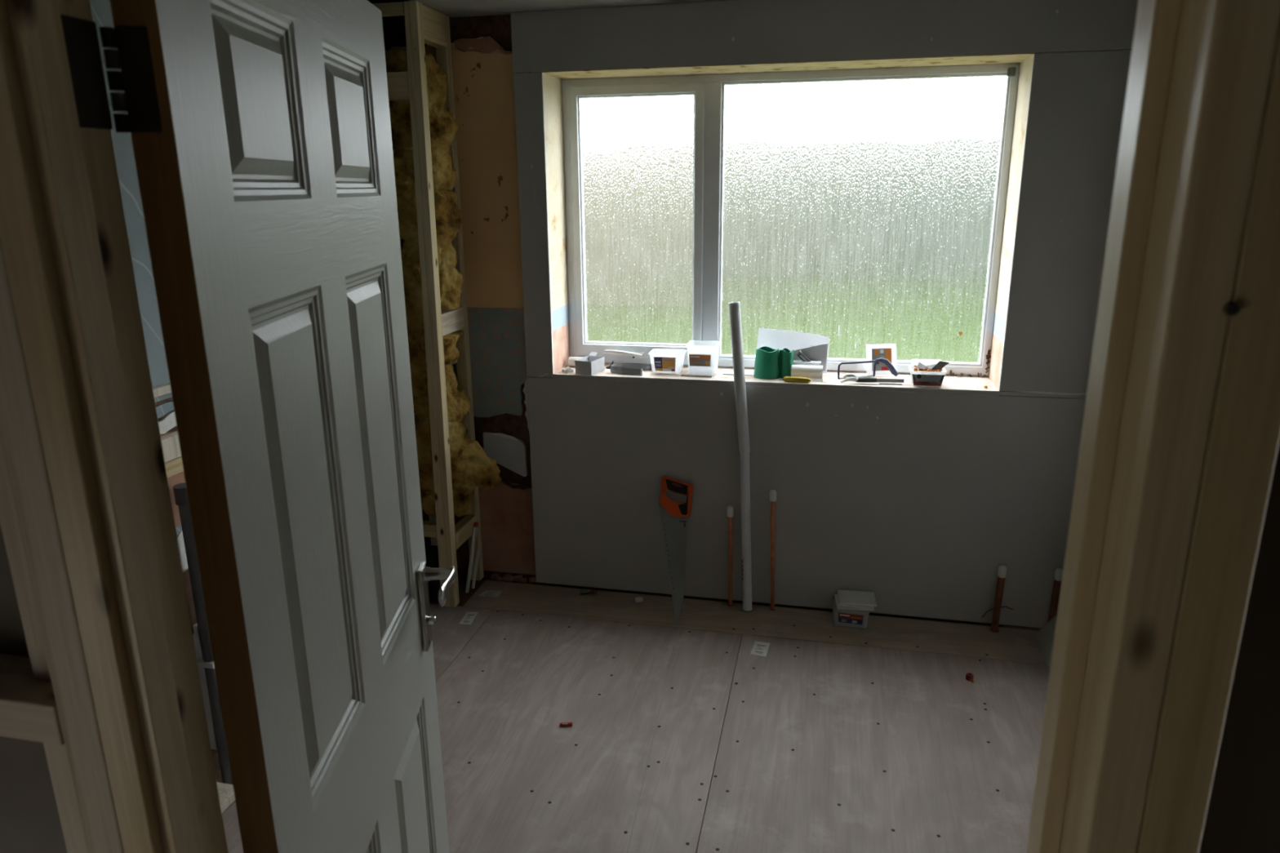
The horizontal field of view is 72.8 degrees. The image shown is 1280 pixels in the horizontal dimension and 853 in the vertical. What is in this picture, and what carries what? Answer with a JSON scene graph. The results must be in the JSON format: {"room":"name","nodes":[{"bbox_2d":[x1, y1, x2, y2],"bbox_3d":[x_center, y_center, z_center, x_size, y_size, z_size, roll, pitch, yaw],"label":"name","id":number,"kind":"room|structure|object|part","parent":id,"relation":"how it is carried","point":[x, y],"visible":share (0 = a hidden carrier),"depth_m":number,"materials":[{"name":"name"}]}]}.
{"room":"building under construction","nodes":[
{"label":"building under construction","id":0,"kind":"room"},
{"bbox_2d":[89,0,430,813],"bbox_3d":[-1.295,-0.083,2.423,0.212,2.510,2.950,3,16,12],"label":"wall","id":1,"kind":"structure","parent":0,"point":[101,11],"depth_m":2.34,"materials":[{"name":"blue paint"}]},
{"bbox_2d":[367,0,731,17],"bbox_3d":[-0.225,-0.887,0.681,2.950,0.050,5.450,3,16,12],"label":"ceiling","id":2,"kind":"structure","parent":0,"point":[451,8],"depth_m":3.20,"materials":[{"name":"grey paint"}]},
{"bbox_2d":[216,575,1049,852],"bbox_3d":[-0.207,1.483,1.321,2.950,0.061,5.420,3,16,12],"label":"floor","id":3,"kind":"structure","parent":0,"point":[681,738],"depth_m":2.91,"materials":[{"name":"brown wood"}]},
{"bbox_2d":[173,482,232,784],"bbox_3d":[-1.276,0.631,2.557,0.061,0.972,0.054,3,16,12],"label":"drain pipe","id":4,"kind":"object","parent":3,"relation":"on","point":[180,490],"visible":0.56,"depth_m":2.53,"materials":[{"name":"grey plastic"}]},
{"bbox_2d":[173,482,189,506],"bbox_3d":[-1.276,0.190,2.435,0.054,0.057,0.054,3,16,12],"label":"socket","id":5,"kind":"object","parent":4,"relation":"attached to","point":[180,490],"depth_m":2.41,"materials":[{"name":"grey plastic"}]},
{"bbox_2d":[389,46,437,546],"bbox_3d":[-0.889,-0.360,3.641,0.128,2.268,0.128,3,16,12],"label":"pipe","id":6,"kind":"object","parent":3,"relation":"on","point":[433,540],"visible":0.07,"depth_m":3.82,"materials":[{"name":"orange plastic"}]},
{"bbox_2d":[372,0,484,607],"bbox_3d":[-0.891,-0.420,3.609,0.273,2.400,0.316,3,16,12],"label":"frame","id":7,"kind":"object","parent":3,"relation":"on","point":[424,24],"visible":0.72,"depth_m":3.45,"materials":[{"name":"brown wood"}]},
{"bbox_3d":[-0.956,-1.522,3.173,0.220,0.039,0.040,3,16,12],"label":"rail","id":8,"kind":"part","parent":7,"relation":"part of","materials":[{"name":"brown wood"}]},
{"bbox_3d":[-0.956,-1.270,3.243,0.217,0.095,0.040,3,16,12],"label":"rail","id":9,"kind":"part","parent":7,"relation":"part of","materials":[{"name":"brown wood"}]},
{"bbox_3d":[-0.953,0.436,3.717,0.192,0.058,0.040,3,16,12],"label":"rail","id":10,"kind":"part","parent":7,"relation":"part of","materials":[{"name":"brown wood"}]},
{"bbox_3d":[-0.827,-0.380,3.462,0.083,2.400,0.047,3,16,12],"label":"post","id":11,"kind":"part","parent":7,"relation":"part of","materials":[{"name":"brown wood"}]},
{"bbox_3d":[-0.798,-1.513,3.283,0.044,0.118,0.220,3,16,12],"label":"rail","id":12,"kind":"part","parent":7,"relation":"part of","materials":[{"name":"brown wood"}]},
{"bbox_2d":[384,47,502,517],"bbox_3d":[-0.806,-0.530,3.582,0.429,1.912,0.268,3,16,12],"label":"insulation","id":13,"kind":"object","parent":7,"relation":"in","point":[470,465],"visible":0.58,"depth_m":3.48,"materials":[{"name":"yellow fabric"}]},
{"bbox_3d":[-0.766,-0.450,3.715,0.046,2.400,0.048,3,16,12],"label":"post","id":14,"kind":"part","parent":7,"relation":"part of","materials":[{"name":"brown wood"}]},
{"bbox_2d":[458,612,478,624],"bbox_3d":[-0.723,0.808,3.663,0.052,0.001,0.113,1,16,6],"label":"paper label","id":15,"kind":"object","parent":3,"relation":"on","point":[468,618],"visible":1,"depth_m":3.66,"materials":[{"name":"white paper"}]},
{"bbox_2d":[463,614,474,622],"bbox_3d":[-0.723,0.810,3.658,0.030,0.001,0.074,2,16,8],"label":"print","id":16,"kind":"object","parent":15,"relation":"on","point":[467,618],"depth_m":3.66},
{"bbox_2d":[465,521,478,592],"bbox_3d":[-0.753,0.587,3.891,0.020,0.310,0.118,7,17,26],"label":"plastic trunking","id":17,"kind":"object","parent":3,"relation":"on","point":[475,524],"visible":1,"depth_m":3.88,"materials":[{"name":"white plastic"}]},
{"bbox_2d":[471,549,479,588],"bbox_3d":[-0.743,0.646,3.930,0.014,0.172,0.068,9,18,30],"label":"plastic trunking","id":18,"kind":"object","parent":3,"relation":"on","point":[478,550],"visible":1,"depth_m":3.92,"materials":[{"name":"white plastic"}]},
{"bbox_2d":[478,591,502,596],"bbox_3d":[-0.670,0.747,3.883,0.092,0.001,0.061,3,16,12],"label":"paper label","id":19,"kind":"object","parent":3,"relation":"on","point":[488,593],"visible":1,"depth_m":3.88,"materials":[{"name":"white paper"}]},
{"bbox_2d":[560,721,572,726],"bbox_3d":[-0.249,1.003,2.924,0.042,0.013,0.014,-1,15,-3],"label":"plug","id":20,"kind":"object","parent":3,"relation":"on","point":[562,724],"visible":1,"depth_m":2.92,"materials":[{"name":"red plastic"}]},
{"bbox_2d":[580,588,590,594],"bbox_3d":[-0.243,0.735,3.867,0.043,0.026,0.026,-2,16,-5],"label":"pipe fitting","id":21,"kind":"object","parent":3,"relation":"on","point":[583,591],"visible":1,"depth_m":3.86,"materials":[{"name":"metal"}]},
{"bbox_2d":[587,587,597,595],"bbox_3d":[-0.213,0.734,3.875,0.043,0.022,0.022,14,21,42],"label":"pipe fitting","id":22,"kind":"object","parent":3,"relation":"on","point":[593,591],"visible":1,"depth_m":3.86,"materials":[{"name":"orange metal"}]},
{"bbox_2d":[634,596,643,603],"bbox_3d":[-0.006,0.756,3.785,0.035,0.023,0.023,-5,16,-16],"label":"plug","id":23,"kind":"object","parent":3,"relation":"on","point":[640,599],"visible":1,"depth_m":3.78,"materials":[{"name":"white plastic"}]},
{"bbox_2d":[658,475,693,624],"bbox_3d":[0.135,0.512,3.639,0.145,0.565,0.248,3,16,12],"label":"saw","id":24,"kind":"object","parent":3,"relation":"on","point":[674,516],"visible":1,"depth_m":3.64,"materials":[{"name":"metal"}]},
{"bbox_3d":[0.125,0.570,3.629,0.135,0.460,0.195,3,16,12],"label":"blade","id":25,"kind":"part","parent":24,"relation":"part of","materials":[{"name":"metal"}]},
{"bbox_3d":[0.154,0.297,3.661,0.138,0.162,0.087,3,16,12],"label":"handle","id":26,"kind":"part","parent":24,"relation":"part of","materials":[{"name":"orange plastic"}]},
{"bbox_2d":[726,505,733,606],"bbox_3d":[0.382,0.553,3.688,0.034,0.461,0.033,3,16,12],"label":"copper pipe","id":27,"kind":"object","parent":3,"relation":"on","point":[730,509],"visible":1,"depth_m":3.68,"materials":[{"name":"orange metal"}]},
{"bbox_2d":[728,302,751,611],"bbox_3d":[0.415,0.146,3.570,0.133,1.309,0.045,9,18,30],"label":"pipe","id":28,"kind":"object","parent":3,"relation":"on","point":[734,307],"visible":1,"depth_m":3.52,"materials":[{"name":"white plastic"}]},
{"bbox_2d":[750,640,769,657],"bbox_3d":[0.471,0.871,3.399,0.061,0.001,0.107,4,16,17],"label":"paper label","id":29,"kind":"object","parent":3,"relation":"on","point":[759,648],"visible":1,"depth_m":3.40,"materials":[{"name":"white paper"}]},
{"bbox_2d":[755,644,765,653],"bbox_3d":[0.470,0.872,3.395,0.036,0.001,0.070,4,16,17],"label":"print","id":30,"kind":"object","parent":29,"relation":"on","point":[759,648],"depth_m":3.40},
{"bbox_2d":[768,489,776,610],"bbox_3d":[0.555,0.522,3.639,0.040,0.543,0.030,0,15,0],"label":"copper pipe","id":31,"kind":"object","parent":3,"relation":"on","point":[772,495],"visible":1,"depth_m":3.63,"materials":[{"name":"orange metal"}]},
{"bbox_2d":[831,595,870,628],"bbox_3d":[0.873,0.770,3.596,0.154,0.082,0.121,4,16,15],"label":"plastic tub","id":32,"kind":"object","parent":3,"relation":"on","point":[846,618],"visible":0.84,"depth_m":3.55,"materials":[{"name":"white plastic"}]},
{"bbox_2d":[834,594,874,611],"bbox_3d":[0.883,0.726,3.578,0.148,0.010,0.120,1,16,7],"label":"lid","id":33,"kind":"object","parent":32,"relation":"on","point":[838,607],"visible":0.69,"depth_m":3.52,"materials":[{"name":"white plastic"}]},
{"bbox_2d":[836,593,873,609],"bbox_3d":[0.887,0.716,3.574,0.152,0.010,0.126,3,16,12],"label":"lid","id":34,"kind":"object","parent":33,"relation":"on","point":[837,599],"visible":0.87,"depth_m":3.52,"materials":[{"name":"white plastic"}]},
{"bbox_2d":[837,590,876,606],"bbox_3d":[0.892,0.706,3.570,0.148,0.010,0.120,2,16,9],"label":"lid","id":35,"kind":"object","parent":34,"relation":"on","point":[845,597],"visible":1,"depth_m":3.56,"materials":[{"name":"white plastic"}]},
{"bbox_2d":[965,672,973,682],"bbox_3d":[1.204,0.917,3.169,0.027,0.022,0.034,3,16,12],"label":"stopper","id":36,"kind":"object","parent":3,"relation":"on","point":[969,677],"visible":1,"depth_m":3.16,"materials":[{"name":"red plastic"}]},
{"bbox_2d":[982,564,1013,632],"bbox_3d":[1.427,0.691,3.477,0.123,0.290,0.050,-1,15,0],"label":"copper pipe","id":37,"kind":"object","parent":3,"relation":"on","point":[1002,570],"visible":1,"depth_m":3.47,"materials":[{"name":"orange metal"}]},
{"bbox_3d":[1.428,0.741,3.469,0.123,0.050,0.010,-1,15,0],"label":"cord","id":38,"kind":"part","parent":37,"relation":"part of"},
{"bbox_2d":[1035,614,1057,669],"bbox_3d":[1.578,0.738,3.197,0.107,0.343,0.505,3,16,12],"label":"plasterboard offcut","id":39,"kind":"object","parent":3,"relation":"on","point":[1045,636],"visible":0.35,"depth_m":3.37,"materials":[{"name":"grey"}]},
{"bbox_2d":[1047,568,1063,622],"bbox_3d":[1.648,0.697,3.449,0.034,0.290,0.042,-6,17,-20],"label":"copper pipe","id":40,"kind":"object","parent":3,"relation":"on","point":[1058,574],"visible":0.69,"depth_m":3.43,"materials":[{"name":"orange metal"}]},
{"bbox_2d":[0,24,1279,852],"bbox_3d":[-0.277,0.370,0.736,2.750,2.400,0.099,3,16,13],"label":"wall","id":41,"kind":"structure","parent":0,"point":[56,795],"depth_m":0.50,"materials":[{"name":"brown wood"}]},
{"bbox_2d":[0,0,1279,852],"bbox_3d":[-0.065,0.545,0.731,0.763,2.060,0.122,3,16,12],"label":"lining","id":42,"kind":"object","parent":41,"relation":"attached to","point":[1200,71],"visible":1,"depth_m":0.54,"materials":[{"name":"brown wood"}]},
{"bbox_2d":[60,0,456,852],"bbox_3d":[-0.353,0.442,1.186,0.098,1.981,0.725,-1,15,0],"label":"door","id":43,"kind":"structure","parent":42,"relation":"attached to","point":[260,131],"depth_m":0.91,"materials":[{"name":"grey wood"}]},
{"bbox_3d":[-0.364,0.305,1.468,0.009,0.150,0.040,-1,15,-1],"label":"handle plate","id":44,"kind":"part","parent":43,"relation":"part of","materials":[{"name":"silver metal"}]},
{"bbox_3d":[-0.313,0.260,1.413,0.014,0.031,0.109,0,15,1],"label":"lever","id":45,"kind":"part","parent":43,"relation":"part of","materials":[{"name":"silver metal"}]},
{"bbox_2d":[388,0,1138,628],"bbox_3d":[0.388,-0.440,3.659,2.950,2.510,0.396,3,16,12],"label":"wall","id":46,"kind":"structure","parent":0,"point":[916,498],"depth_m":3.48,"materials":[{"name":"grey plasterboard"},{"name":"pale pine"}]},
{"bbox_2d":[568,356,582,366],"bbox_3d":[-0.262,-0.285,3.827,0.100,0.042,0.042,3,16,12],"label":"tube","id":47,"kind":"object","parent":46,"relation":"on","point":[571,359],"visible":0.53,"depth_m":3.82,"materials":[{"name":"white plastic"}]},
{"bbox_2d":[574,351,604,375],"bbox_3d":[-0.210,-0.271,3.719,0.079,0.071,0.135,7,17,25],"label":"box","id":48,"kind":"object","parent":46,"relation":"on","point":[590,365],"visible":1,"depth_m":3.68,"materials":[{"name":"white cardboard"}]},
{"bbox_2d":[610,363,652,375],"bbox_3d":[-0.039,-0.246,3.707,0.176,0.028,0.122,3,16,12],"label":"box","id":49,"kind":"object","parent":46,"relation":"on","point":[634,369],"visible":0.96,"depth_m":3.71,"materials":[{"name":"grey plastic"}]},
{"bbox_2d":[648,348,686,373],"bbox_3d":[0.118,-0.278,3.711,0.148,0.085,0.118,3,16,12],"label":"plastic tub","id":50,"kind":"object","parent":46,"relation":"on","point":[662,361],"visible":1,"depth_m":3.67,"materials":[{"name":"white plastic"}]},
{"bbox_3d":[0.077,-0.269,3.668,0.037,0.048,0.006,3,16,12],"label":"label panel","id":51,"kind":"part","parent":50,"relation":"part of","materials":[{"name":"blue paper"}]},
{"bbox_2d":[680,373,711,377],"bbox_3d":[0.235,-0.211,3.620,0.130,0.003,0.035,3,16,12],"label":"wood shim","id":52,"kind":"object","parent":46,"relation":"on","point":[682,375],"visible":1,"depth_m":3.61,"materials":[{"name":"beige wood"}]},
{"bbox_2d":[685,340,720,376],"bbox_3d":[0.267,-0.287,3.659,0.131,0.128,0.136,3,16,12],"label":"plastic tub","id":53,"kind":"object","parent":46,"relation":"on","point":[702,355],"visible":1,"depth_m":3.61,"materials":[{"name":"white plastic"}]},
{"bbox_2d":[723,370,754,375],"bbox_3d":[0.434,-0.225,3.659,0.160,0.004,0.070,3,16,12],"label":"scrap","id":54,"kind":"object","parent":46,"relation":"on","point":[726,372],"visible":0.36,"depth_m":3.65,"materials":[{"name":"white paper"}]},
{"bbox_2d":[753,346,793,379],"bbox_3d":[0.556,-0.263,3.572,0.173,0.121,0.101,3,16,12],"label":"holder","id":55,"kind":"object","parent":46,"relation":"on","point":[769,364],"visible":0.92,"depth_m":3.54,"materials":[{"name":"plastic"}]},
{"bbox_2d":[753,346,779,379],"bbox_3d":[0.523,-0.263,3.575,0.108,0.121,0.092,3,16,12],"label":"cup","id":56,"kind":"object","parent":55,"relation":"on","point":[766,364],"depth_m":3.54,"materials":[{"name":"green plastic"}]},
{"bbox_2d":[779,347,793,377],"bbox_3d":[0.603,-0.260,3.569,0.058,0.117,0.058,3,16,12],"label":"cup","id":57,"kind":"object","parent":55,"relation":"on","point":[786,356],"depth_m":3.55,"materials":[{"name":"green plastic"}]},
{"bbox_2d":[561,62,1020,377],"bbox_3d":[0.553,-0.821,3.587,1.787,1.202,0.113,3,16,12],"label":"window","id":58,"kind":"structure","parent":46,"relation":"in","point":[855,208],"depth_m":3.57,"materials":[{"name":"white plastic"}]},
{"bbox_3d":[-0.072,-0.318,3.819,0.167,0.037,0.021,2,16,8],"label":"handle","id":59,"kind":"part","parent":58,"relation":"part of","materials":[{"name":"white plastic"}]},
{"bbox_3d":[-0.041,-0.319,3.834,0.120,0.022,0.010,3,16,12],"label":"handle","id":60,"kind":"part","parent":58,"relation":"part of","materials":[{"name":"white plastic"}]},
{"bbox_3d":[-0.010,-0.866,3.716,0.487,1.032,0.004,3,16,12],"label":"glass pane","id":61,"kind":"part","parent":58,"relation":"part of","materials":[{"name":"clear glass"}]},
{"bbox_3d":[0.869,-0.818,3.534,1.077,1.113,0.004,3,16,12],"label":"glass pane","id":62,"kind":"part","parent":58,"relation":"part of","materials":[{"name":"clear glass"}]},
{"bbox_2d":[756,328,829,373],"bbox_3d":[0.635,-0.316,3.639,0.302,0.181,0.055,3,16,13],"label":"paper sheet","id":63,"kind":"object","parent":46,"relation":"on","point":[815,347],"visible":0.63,"depth_m":3.63,"materials":[{"name":"white paper"}]},
{"bbox_2d":[782,376,810,382],"bbox_3d":[0.629,-0.188,3.486,0.110,0.023,0.018,3,16,14],"label":"utility knife","id":64,"kind":"object","parent":46,"relation":"on","point":[787,379],"visible":1,"depth_m":3.48,"materials":[{"name":"yellow plastic"}]},
{"bbox_2d":[791,364,823,382],"bbox_3d":[0.682,-0.219,3.532,0.131,0.057,0.074,3,16,12],"label":"paper roll","id":65,"kind":"object","parent":46,"relation":"on","point":[815,373],"visible":0.88,"depth_m":3.51,"materials":[{"name":"white paper"}]},
{"bbox_2d":[793,360,821,365],"bbox_3d":[0.684,-0.239,3.593,0.125,0.062,0.040,3,16,12],"label":"pack","id":66,"kind":"object","parent":46,"relation":"on","point":[795,362],"visible":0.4,"depth_m":3.57},
{"bbox_2d":[795,350,811,361],"bbox_3d":[0.676,-0.284,3.588,0.065,0.062,0.028,3,16,12],"label":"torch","id":67,"kind":"object","parent":66,"relation":"on","point":[803,357],"visible":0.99,"depth_m":3.58,"materials":[{"name":"grey metal"}]},
{"bbox_2d":[837,357,898,379],"bbox_3d":[0.926,-0.236,3.519,0.257,0.084,0.018,-2,16,-7],"label":"junior hacksaw","id":68,"kind":"object","parent":46,"relation":"on","point":[886,362],"visible":0.98,"depth_m":3.51,"materials":[{"name":"blue paint"}]},
{"bbox_3d":[0.878,-0.200,3.523,0.149,0.013,0.001,-2,16,-7],"label":"saw blade","id":69,"kind":"part","parent":68,"relation":"part of","materials":[{"name":"metal"}]},
{"bbox_3d":[0.884,-0.231,3.515,0.172,0.074,0.008,-2,16,-7],"label":"frame","id":70,"kind":"part","parent":68,"relation":"part of","materials":[{"name":"blue paint"}]},
{"bbox_3d":[0.956,-0.235,3.523,0.016,0.064,0.009,-2,16,-7],"label":"post","id":71,"kind":"part","parent":68,"relation":"part of","materials":[{"name":"blue metal"}]},
{"bbox_3d":[1.004,-0.241,3.527,0.100,0.079,0.018,-2,16,-7],"label":"handle","id":72,"kind":"part","parent":68,"relation":"part of","materials":[{"name":"blue paint"}]},
{"bbox_2d":[840,373,904,384],"bbox_3d":[0.923,-0.189,3.450,0.248,0.036,0.030,2,16,7],"label":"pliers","id":73,"kind":"object","parent":46,"relation":"on","point":[851,377],"visible":1,"depth_m":3.44,"materials":[{"name":"metal"}]},
{"bbox_3d":[0.993,-0.169,3.437,0.091,0.003,0.012,2,16,8],"label":"flat blade","id":74,"kind":"part","parent":73,"relation":"part of","materials":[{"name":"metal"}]},
{"bbox_2d":[866,343,896,375],"bbox_3d":[0.999,-0.277,3.592,0.126,0.128,0.035,1,15,4],"label":"lid","id":75,"kind":"object","parent":46,"relation":"on","point":[887,351],"visible":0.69,"depth_m":3.59,"materials":[{"name":"white plastic"}]},
{"bbox_2d":[881,366,888,370],"bbox_3d":[1.019,-0.240,3.588,0.040,0.015,0.004,1,15,4],"label":"print","id":76,"kind":"object","parent":75,"relation":"attached to","point":[883,368],"depth_m":3.59,"materials":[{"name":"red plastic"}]},
{"bbox_2d":[910,359,941,379],"bbox_3d":[1.153,-0.228,3.499,0.115,0.083,0.021,3,16,12],"label":"lid","id":77,"kind":"object","parent":46,"relation":"on","point":[914,362],"visible":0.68,"depth_m":3.50,"materials":[{"name":"white plastic"}]},
{"bbox_2d":[908,365,946,386],"bbox_3d":[1.133,-0.197,3.429,0.136,0.062,0.117,3,16,12],"label":"plastic tub","id":78,"kind":"object","parent":46,"relation":"on","point":[926,379],"visible":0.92,"depth_m":3.38,"materials":[{"name":"white plastic"}]},
{"bbox_2d":[913,364,942,372],"bbox_3d":[1.135,-0.222,3.419,0.105,0.036,0.087,3,16,12],"label":"plug","id":79,"kind":"object","parent":78,"relation":"in","point":[916,369],"visible":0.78,"depth_m":3.40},
{"bbox_2d":[916,362,936,368],"bbox_3d":[1.127,-0.240,3.416,0.075,0.023,0.027,3,16,12],"label":"plastic bag","id":80,"kind":"object","parent":79,"relation":"on","point":[920,365],"visible":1,"depth_m":3.42,"materials":[{"name":"white plastic"}]},
{"bbox_2d":[931,360,949,369],"bbox_3d":[1.175,-0.239,3.398,0.074,0.035,0.002,-1,15,-3],"label":"scrap","id":81,"kind":"object","parent":79,"relation":"on","point":[940,365],"visible":1,"depth_m":3.40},
{"bbox_2d":[1198,439,1279,852],"bbox_3d":[-0.706,0.709,-0.383,1.750,2.450,2.405,3,16,12],"label":"wall","id":82,"kind":"structure","parent":0,"point":[1242,815],"depth_m":0.44,"materials":[{"name":"paint"}]}
]}

